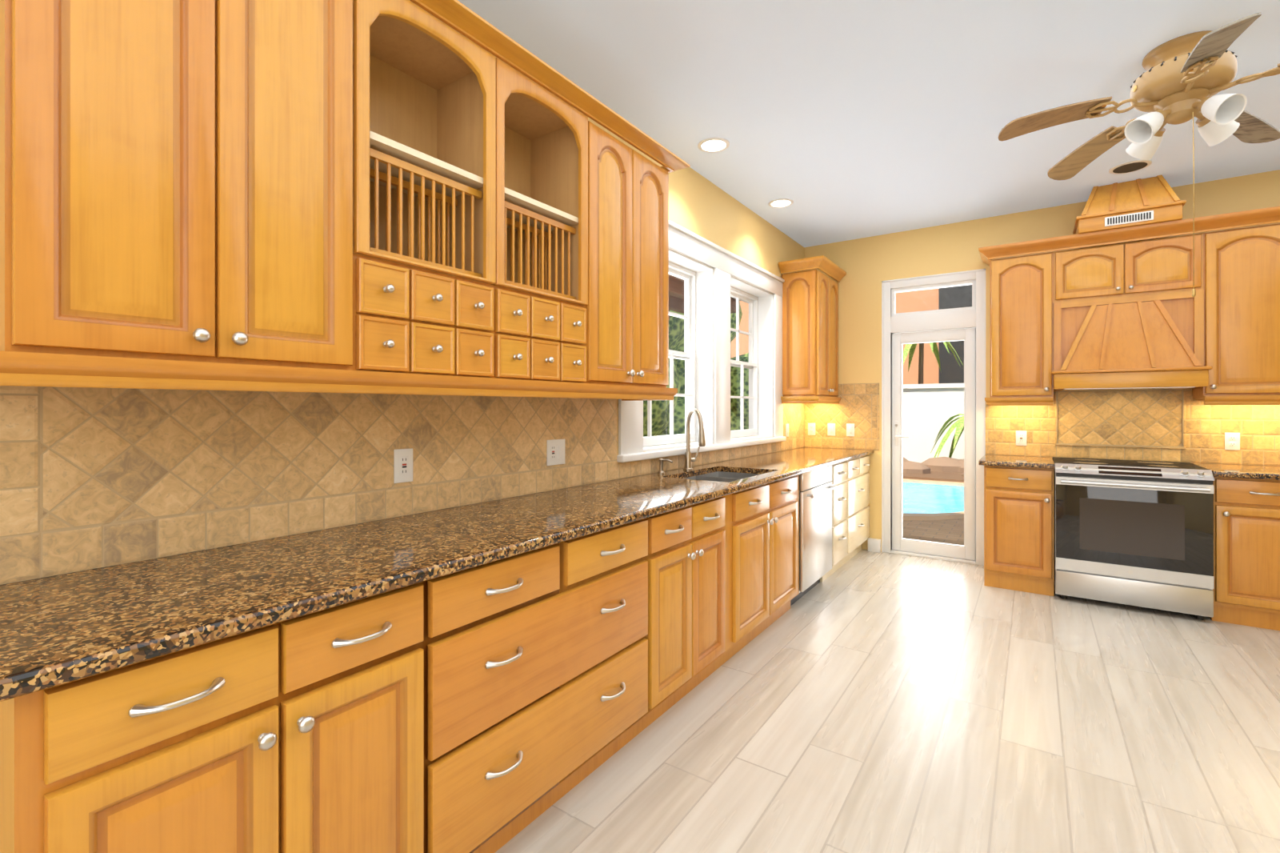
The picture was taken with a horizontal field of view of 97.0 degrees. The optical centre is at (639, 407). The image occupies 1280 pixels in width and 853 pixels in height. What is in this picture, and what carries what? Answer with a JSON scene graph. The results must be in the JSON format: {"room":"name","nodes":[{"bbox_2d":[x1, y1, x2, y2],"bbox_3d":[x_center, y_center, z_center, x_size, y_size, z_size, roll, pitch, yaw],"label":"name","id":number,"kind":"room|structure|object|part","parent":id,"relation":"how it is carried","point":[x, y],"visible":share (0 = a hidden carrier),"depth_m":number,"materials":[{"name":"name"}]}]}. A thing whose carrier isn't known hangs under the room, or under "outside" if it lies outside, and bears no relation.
{"room":"kitchen","nodes":[
{"label":"kitchen","id":0,"kind":"room"},
{"bbox_2d":[414,3,803,454],"bbox_3d":[-0.669,-0.132,2.424,0.220,2.850,8.060,0,0,35],"label":"wall","id":1,"kind":"structure","parent":0,"point":[699,205],"depth_m":4.05,"materials":[{"name":"yellow paint"}]},
{"bbox_2d":[0,0,227,374],"bbox_3d":[-1.161,-0.664,1.222,0.322,1.126,0.314,0,0,35],"label":"upper cabinet","id":2,"kind":"object","parent":1,"relation":"attached to","point":[114,113],"depth_m":1.12,"materials":[{"name":"brown wood"}]},
{"bbox_2d":[192,0,364,380],"bbox_3d":[-0.982,-0.664,1.479,0.322,1.126,0.312,0,0,35],"label":"upper cabinet","id":3,"kind":"object","parent":1,"relation":"attached to","point":[290,189],"depth_m":1.40,"materials":[{"name":"brown wood"}]},
{"bbox_2d":[0,385,804,584],"bbox_3d":[0.085,0.140,3.310,0.007,0.476,5.286,0,0,35],"label":"backsplash","id":4,"kind":"structure","parent":1,"relation":"attached to","point":[91,478],"depth_m":1.60,"materials":[{"name":"tile"}]},
{"bbox_2d":[393,448,412,483],"bbox_3d":[-0.827,0.201,1.983,0.008,0.117,0.072,0,0,35],"label":"electrical outlet plate","id":5,"kind":"object","parent":4,"relation":"attached to","point":[403,462],"depth_m":1.98,"materials":[{"name":"white plastic"}]},
{"bbox_2d":[546,438,564,465],"bbox_3d":[-0.386,0.204,2.617,0.009,0.117,0.120,0,0,35],"label":"electrical outlet plate","id":6,"kind":"object","parent":4,"relation":"attached to","point":[555,448],"depth_m":2.61,"materials":[{"name":"white plastic"}]},
{"bbox_2d":[785,423,788,436],"bbox_3d":[1.324,0.198,5.082,0.008,0.117,0.072,0,0,35],"label":"electrical outlet plate","id":7,"kind":"object","parent":4,"relation":"attached to","point":[786,425],"depth_m":5.07,"materials":[{"name":"white plastic"}]},
{"bbox_2d":[307,0,505,383],"bbox_3d":[-0.752,-0.664,1.811,0.322,1.126,0.495,0,0,35],"label":"upper cabinet","id":8,"kind":"object","parent":1,"relation":"attached to","point":[435,98],"depth_m":1.85,"materials":[{"name":"brown wood"}]},
{"bbox_2d":[457,44,595,387],"bbox_3d":[-0.481,-0.664,2.202,0.322,1.126,0.494,0,0,35],"label":"upper cabinet","id":9,"kind":"object","parent":1,"relation":"attached to","point":[550,142],"depth_m":2.27,"materials":[{"name":"brown wood"}]},
{"bbox_2d":[540,105,636,390],"bbox_3d":[-0.251,-0.664,2.533,0.322,1.126,0.312,0,0,35],"label":"upper cabinet","id":10,"kind":"object","parent":1,"relation":"attached to","point":[615,162],"depth_m":2.46,"materials":[{"name":"brown wood"}]},
{"bbox_2d":[636,134,675,390],"bbox_3d":[-0.072,-0.664,2.791,0.322,1.126,0.315,0,0,35],"label":"upper cabinet","id":11,"kind":"object","parent":1,"relation":"attached to","point":[652,179],"depth_m":2.70,"materials":[{"name":"brown wood"}]},
{"bbox_2d":[616,220,786,462],"bbox_3d":[0.488,-0.417,4.043,0.265,1.410,2.400,0,0,35],"label":"window","id":12,"kind":"structure","parent":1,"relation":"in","point":[688,355],"depth_m":3.98,"materials":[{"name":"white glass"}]},
{"bbox_2d":[730,286,757,437],"bbox_3d":[0.747,-0.362,4.575,0.085,1.192,0.850,0,0,35],"label":"window","id":13,"kind":"structure","parent":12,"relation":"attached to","point":[751,365],"depth_m":4.85,"materials":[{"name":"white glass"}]},
{"bbox_2d":[778,255,846,403],"bbox_3d":[1.556,-0.651,5.080,0.388,1.222,0.698,0,0,35],"label":"upper cabinet","id":14,"kind":"object","parent":1,"relation":"attached to","point":[810,336],"visible":0.98,"depth_m":4.89,"materials":[{"name":"brown wood"}]},
{"bbox_2d":[457,0,1279,247],"bbox_3d":[1.352,-1.607,1.022,5.140,0.100,8.060,0,0,35],"label":"ceiling","id":15,"kind":"structure","parent":0,"point":[840,120],"depth_m":2.77,"materials":[{"name":"white paint"}]},
{"bbox_2d":[697,137,729,152],"bbox_3d":[0.435,-1.553,3.349,0.188,0.007,0.188,0,0,35],"label":"recessed light","id":16,"kind":"object","parent":15,"relation":"in","point":[712,145],"visible":1,"depth_m":3.35,"materials":[{"name":"white"}]},
{"bbox_2d":[768,198,793,207],"bbox_3d":[1.069,-1.553,4.297,0.188,0.007,0.188,0,0,35],"label":"recessed light","id":17,"kind":"object","parent":15,"relation":"in","point":[780,202],"visible":0.98,"depth_m":4.29,"materials":[{"name":"white"}]},
{"bbox_2d":[1108,159,1151,174],"bbox_3d":[3.158,-1.552,3.651,0.210,0.008,0.210,0,0,35],"label":"ceiling vent","id":18,"kind":"object","parent":15,"relation":"in","point":[1130,166],"visible":1,"depth_m":3.65,"materials":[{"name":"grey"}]},
{"bbox_2d":[998,12,1279,296],"bbox_3d":[2.325,-1.014,2.413,1.340,1.084,1.296,0,0,35],"label":"ceiling fan","id":19,"kind":"object","parent":15,"relation":"hanging from","point":[1184,78],"visible":1,"depth_m":2.43,"materials":[{"name":"brown wood"}]},
{"bbox_2d":[495,549,1279,852],"bbox_3d":[1.352,1.343,1.022,5.140,0.100,8.060,0,0,35],"label":"floor","id":20,"kind":"structure","parent":0,"point":[865,702],"depth_m":2.22,"materials":[{"name":"beige wood"}]},
{"bbox_2d":[0,618,294,852],"bbox_3d":[-1.049,0.853,1.138,0.600,0.880,0.354,0,0,35],"label":"base cabinet","id":21,"kind":"object","parent":20,"relation":"on","point":[79,774],"depth_m":0.96,"materials":[{"name":"brown wood"}]},
{"bbox_2d":[0,447,874,701],"bbox_3d":[0.347,0.395,3.134,0.640,0.034,5.294,0,0,35],"label":"countertop","id":22,"kind":"structure","parent":21,"relation":"on","point":[59,630],"depth_m":1.31,"materials":[{"name":"stone"}]},
{"bbox_2d":[657,458,672,474],"bbox_3d":[0.144,0.333,3.222,0.097,0.088,0.040,0,0,35],"label":"soap dispenser","id":23,"kind":"object","parent":22,"relation":"on","point":[661,471],"visible":1,"depth_m":3.23,"materials":[{"name":"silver metal"}]},
{"bbox_2d":[683,408,705,470],"bbox_3d":[0.336,0.189,3.395,0.214,0.377,0.208,0,0,35],"label":"gooseneck faucet","id":24,"kind":"object","parent":22,"relation":"on","point":[689,459],"visible":1,"depth_m":3.45,"materials":[{"name":"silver metal"}]},
{"bbox_2d":[684,471,758,482],"bbox_3d":[0.481,0.513,3.293,0.430,0.199,0.720,0,0,35],"label":"undermount sink","id":25,"kind":"object","parent":22,"relation":"in","point":[722,476],"visible":0.04,"depth_m":3.58,"materials":[{"name":"silver metal"}]},
{"bbox_2d":[128,488,791,779],"bbox_3d":[0.046,0.744,2.163,0.042,0.515,3.042,0,0,35],"label":"handle","id":26,"kind":"object","parent":21,"relation":"attached to","point":[267,742],"visible":0.98,"depth_m":1.21,"materials":[{"name":"silver metal"}]},
{"bbox_2d":[294,577,438,852],"bbox_3d":[-0.855,0.853,1.418,0.600,0.880,0.327,0,0,35],"label":"base cabinet","id":27,"kind":"object","parent":20,"relation":"on","point":[426,721],"depth_m":1.26,"materials":[{"name":"brown wood"}]},
{"bbox_2d":[438,515,655,852],"bbox_3d":[-0.484,0.853,1.952,0.600,0.880,0.974,0,0,35],"label":"base cabinet","id":28,"kind":"object","parent":20,"relation":"on","point":[546,704],"depth_m":1.69,"materials":[{"name":"brown wood"}]},
{"bbox_2d":[656,503,697,719],"bbox_3d":[-0.113,0.853,2.489,0.600,0.880,0.331,0,0,35],"label":"base cabinet","id":29,"kind":"object","parent":20,"relation":"on","point":[676,573],"depth_m":2.35,"materials":[{"name":"brown wood"}]},
{"bbox_2d":[697,492,735,684],"bbox_3d":[0.089,0.853,2.779,0.600,0.880,0.376,0,0,35],"label":"base cabinet","id":30,"kind":"object","parent":20,"relation":"on","point":[717,538],"depth_m":2.66,"materials":[{"name":"brown wood"}]},
{"bbox_2d":[736,481,774,652],"bbox_3d":[0.339,0.853,3.140,0.600,0.880,0.503,0,0,35],"label":"base cabinet","id":31,"kind":"object","parent":20,"relation":"on","point":[754,537],"depth_m":3.01,"materials":[{"name":"brown wood"}]},
{"bbox_2d":[774,474,799,621],"bbox_3d":[0.635,0.853,3.567,0.600,0.880,0.535,0,0,35],"label":"base cabinet","id":32,"kind":"object","parent":20,"relation":"on","point":[786,506],"depth_m":3.40,"materials":[{"name":"brown wood"}]},
{"bbox_2d":[790,465,838,605],"bbox_3d":[1.010,0.854,4.040,0.637,0.878,0.652,0,0,35],"label":"dishwasher","id":33,"kind":"object","parent":20,"relation":"on","point":[816,487],"visible":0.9,"depth_m":3.82,"materials":[{"name":"silver metal"}]},
{"bbox_2d":[820,455,869,582],"bbox_3d":[1.521,0.853,4.811,0.638,0.880,1.180,0,0,35],"label":"base cabinet","id":34,"kind":"object","parent":20,"relation":"on","point":[850,513],"depth_m":4.56,"materials":[{"name":"brown wood"}]},
{"bbox_3d":[1.771,0.746,4.648,0.041,0.519,0.882,0,0,35],"label":"drawer base left end handle","id":35,"kind":"part","parent":34,"relation":"part of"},
{"bbox_2d":[984,465,1054,595],"bbox_3d":[2.832,0.853,4.234,0.410,0.880,0.629,0,0,35],"label":"base cabinet","id":36,"kind":"object","parent":20,"relation":"on","point":[1018,535],"depth_m":3.98,"materials":[{"name":"brown wood"}]},
{"bbox_2d":[1052,456,1214,619],"bbox_3d":[3.282,0.835,3.842,0.768,0.918,0.725,0,0,35],"label":"range","id":37,"kind":"object","parent":20,"relation":"on","point":[1138,533],"visible":0.98,"depth_m":3.59,"materials":[{"name":"silver metal"}]},
{"bbox_2d":[1208,476,1279,630],"bbox_3d":[3.811,0.853,3.554,0.422,0.880,0.629,0,0,35],"label":"base cabinet","id":38,"kind":"object","parent":20,"relation":"on","point":[1246,589],"depth_m":3.34,"materials":[{"name":"brown wood"}]},
{"bbox_2d":[978,454,1279,479],"bbox_3d":[3.489,0.395,3.768,2.080,0.034,0.670,0,0,35],"label":"countertop","id":39,"kind":"structure","parent":38,"relation":"on","point":[1249,471],"depth_m":3.75,"materials":[{"name":"stone"}]},
{"bbox_2d":[804,169,1279,551],"bbox_3d":[3.586,-0.132,4.242,4.700,2.850,0.220,0,0,35],"label":"wall","id":40,"kind":"structure","parent":0,"point":[868,264],"depth_m":4.90,"materials":[{"name":"yellow paint"}]},
{"bbox_2d":[804,383,879,450],"bbox_3d":[1.875,0.076,5.291,0.674,0.604,0.007,0,0,35],"label":"backsplash","id":41,"kind":"structure","parent":40,"relation":"attached to","point":[858,406],"depth_m":5.24,"materials":[{"name":"tile"}]},
{"bbox_2d":[808,423,815,435],"bbox_3d":[1.648,0.202,5.439,0.072,0.117,0.007,0,0,35],"label":"electrical outlet plate","id":42,"kind":"object","parent":41,"relation":"attached to","point":[811,426],"depth_m":5.44,"materials":[{"name":"white plastic"}]},
{"bbox_2d":[827,423,835,435],"bbox_3d":[1.801,0.202,5.332,0.072,0.117,0.009,0,0,35],"label":"electrical outlet plate","id":43,"kind":"object","parent":41,"relation":"attached to","point":[830,426],"depth_m":5.33,"materials":[{"name":"white plastic"}]},
{"bbox_2d":[846,423,854,435],"bbox_3d":[1.943,0.202,5.233,0.072,0.117,0.009,0,0,35],"label":"electrical outlet plate","id":44,"kind":"object","parent":41,"relation":"attached to","point":[850,426],"depth_m":5.23,"materials":[{"name":"white plastic"}]},
{"bbox_2d":[868,537,880,552],"bbox_3d":[2.111,1.236,5.103,0.106,0.115,0.043,0,0,35],"label":"baseboard","id":45,"kind":"structure","parent":40,"relation":"attached to","point":[874,545],"depth_m":5.08,"materials":[{"name":"white wood"}]},
{"bbox_2d":[881,268,985,565],"bbox_3d":[2.535,0.076,4.911,0.800,2.435,0.120,0,0,35],"label":"door frame","id":46,"kind":"structure","parent":40,"relation":"attached to","point":[973,316],"depth_m":4.87,"materials":[{"name":"white wood"}]},
{"label":"glass","id":47,"kind":"part","parent":46,"relation":"part of","materials":[{"name":"clear glass"}]},
{"bbox_2d":[892,328,975,559],"bbox_3d":[2.523,0.300,4.894,0.648,1.935,0.086,0,0,35],"label":"door leaf","id":48,"kind":"structure","parent":40,"relation":"in","point":[967,550],"depth_m":4.85,"materials":[{"name":"white wood"}]},
{"label":"glass","id":49,"kind":"part","parent":48,"relation":"part of","materials":[{"name":"clear glass"}]},
{"bbox_2d":[978,206,1279,405],"bbox_3d":[3.576,-0.621,3.868,2.150,1.202,0.388,0,0,35],"label":"upper cabinet","id":50,"kind":"object","parent":40,"relation":"attached to","point":[1237,275],"depth_m":3.78,"materials":[{"name":"brown wood"}]},
{"bbox_2d":[1072,175,1186,234],"bbox_3d":[3.396,-1.391,3.968,0.560,0.335,0.423,0,0,35],"label":"chimney vent","id":51,"kind":"object","parent":50,"relation":"on","point":[1140,202],"visible":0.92,"depth_m":3.82,"materials":[{"name":"brown wood"}]},
{"bbox_3d":[3.623,-0.478,3.661,1.648,0.714,0.030,0,0,35],"label":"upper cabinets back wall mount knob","id":52,"kind":"part","parent":50,"relation":"part of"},
{"bbox_2d":[1051,289,1211,390],"bbox_3d":[3.374,-0.449,3.959,0.810,0.633,0.468,0,0,35],"label":"wood range hood","id":53,"kind":"object","parent":40,"relation":"attached to","point":[1151,342],"visible":0.85,"depth_m":3.81,"materials":[{"name":"brown wood"}]},
{"bbox_2d":[985,388,1279,465],"bbox_3d":[3.675,0.277,4.035,2.078,0.832,0.017,0,0,35],"label":"backsplash","id":54,"kind":"structure","parent":40,"relation":"attached to","point":[1174,425],"depth_m":4.09,"materials":[{"name":"tile"}]},
{"bbox_2d":[1016,430,1026,445],"bbox_3d":[3.019,0.238,4.486,0.072,0.117,0.008,0,0,35],"label":"electrical outlet plate","id":55,"kind":"object","parent":54,"relation":"attached to","point":[1021,435],"depth_m":4.48,"materials":[{"name":"white plastic"}]},
{"bbox_2d":[1224,432,1239,450],"bbox_3d":[3.989,0.224,3.815,0.072,0.117,0.007,0,0,35],"label":"electrical outlet plate","id":56,"kind":"object","parent":54,"relation":"attached to","point":[1232,441],"depth_m":3.81,"materials":[{"name":"white plastic"}]},
{"label":"outside","id":57,"kind":"structure","parent":0,"visible":0},
{"bbox_2d":[902,478,963,545],"bbox_3d":[5.343,1.343,10.898,28.000,0.060,40.000,0,0,35],"label":"ground","id":58,"kind":"structure","parent":57,"point":[944,529],"depth_m":6.10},
{"bbox_2d":[643,302,748,446],"bbox_3d":[-1.555,-0.781,7.773,3.814,5.852,17.000,0,0,35],"label":"trees","id":59,"kind":"object","parent":58,"relation":"on","point":[658,430],"depth_m":8.67,"materials":[{"name":"green plant"}]},
{"bbox_2d":[730,284,971,383],"bbox_3d":[11.010,-2.457,17.312,26.000,7.500,7.000,0,0,35],"label":"house","id":60,"kind":"structure","parent":58,"relation":"on","point":[922,301],"depth_m":17.04,"materials":[{"name":"brown paint"}]},
{"bbox_2d":[902,343,923,383],"label":"garden plants","id":61,"kind":"object","parent":58,"relation":"on","point":[911,347],"depth_m":13.72,"materials":[{"name":"green plant"}]},
{"bbox_2d":[902,383,963,462],"bbox_3d":[6.734,0.318,12.964,20.070,1.950,0.140,0,0,35],"label":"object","id":62,"kind":"object","parent":58,"relation":"on","point":[930,410],"depth_m":13.03,"materials":[{"name":"white plastic"}]},
{"bbox_2d":[902,456,963,482],"bbox_3d":[5.826,1.219,11.594,12.000,0.501,3.107,0,0,35],"label":"rocks","id":63,"kind":"object","parent":58,"relation":"on","point":[942,471],"depth_m":11.06,"materials":[{"name":"brown stone"}]},
{"bbox_2d":[902,479,963,519],"bbox_3d":[4.298,1.288,8.056,3.440,0.049,3.838,0,0,35],"label":"pool","id":64,"kind":"object","parent":58,"relation":"on","point":[946,506],"depth_m":8.00,"materials":[{"name":"blue liquid"}]},
{"bbox_2d":[929,342,940,370],"label":"garden plants","id":65,"kind":"object","parent":58,"relation":"on","point":[934,346],"depth_m":14.12,"materials":[{"name":"green plant"}]},
{"bbox_2d":[930,413,963,457],"label":"garden plants","id":66,"kind":"object","parent":58,"relation":"on","point":[960,422],"depth_m":11.75,"materials":[{"name":"green plant"}]},
{"bbox_2d":[943,341,963,365],"label":"garden plants","id":67,"kind":"object","parent":58,"relation":"on","point":[946,343],"depth_m":13.65,"materials":[{"name":"green plant"}]},
{"bbox_3d":[-1.626,0.203,5.387,0.130,2.220,3.930,0,0,35],"label":"posts","id":68,"kind":"object","parent":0,"visible":0},
{"bbox_2d":[668,274,739,319],"bbox_3d":[-0.681,-1.057,4.732,2.430,0.300,4.000,0,0,35],"label":"porch ceiling","id":69,"kind":"structure","parent":68,"relation":"on","point":[674,291],"depth_m":5.66,"materials":[{"name":"brown wood"}]}
]}

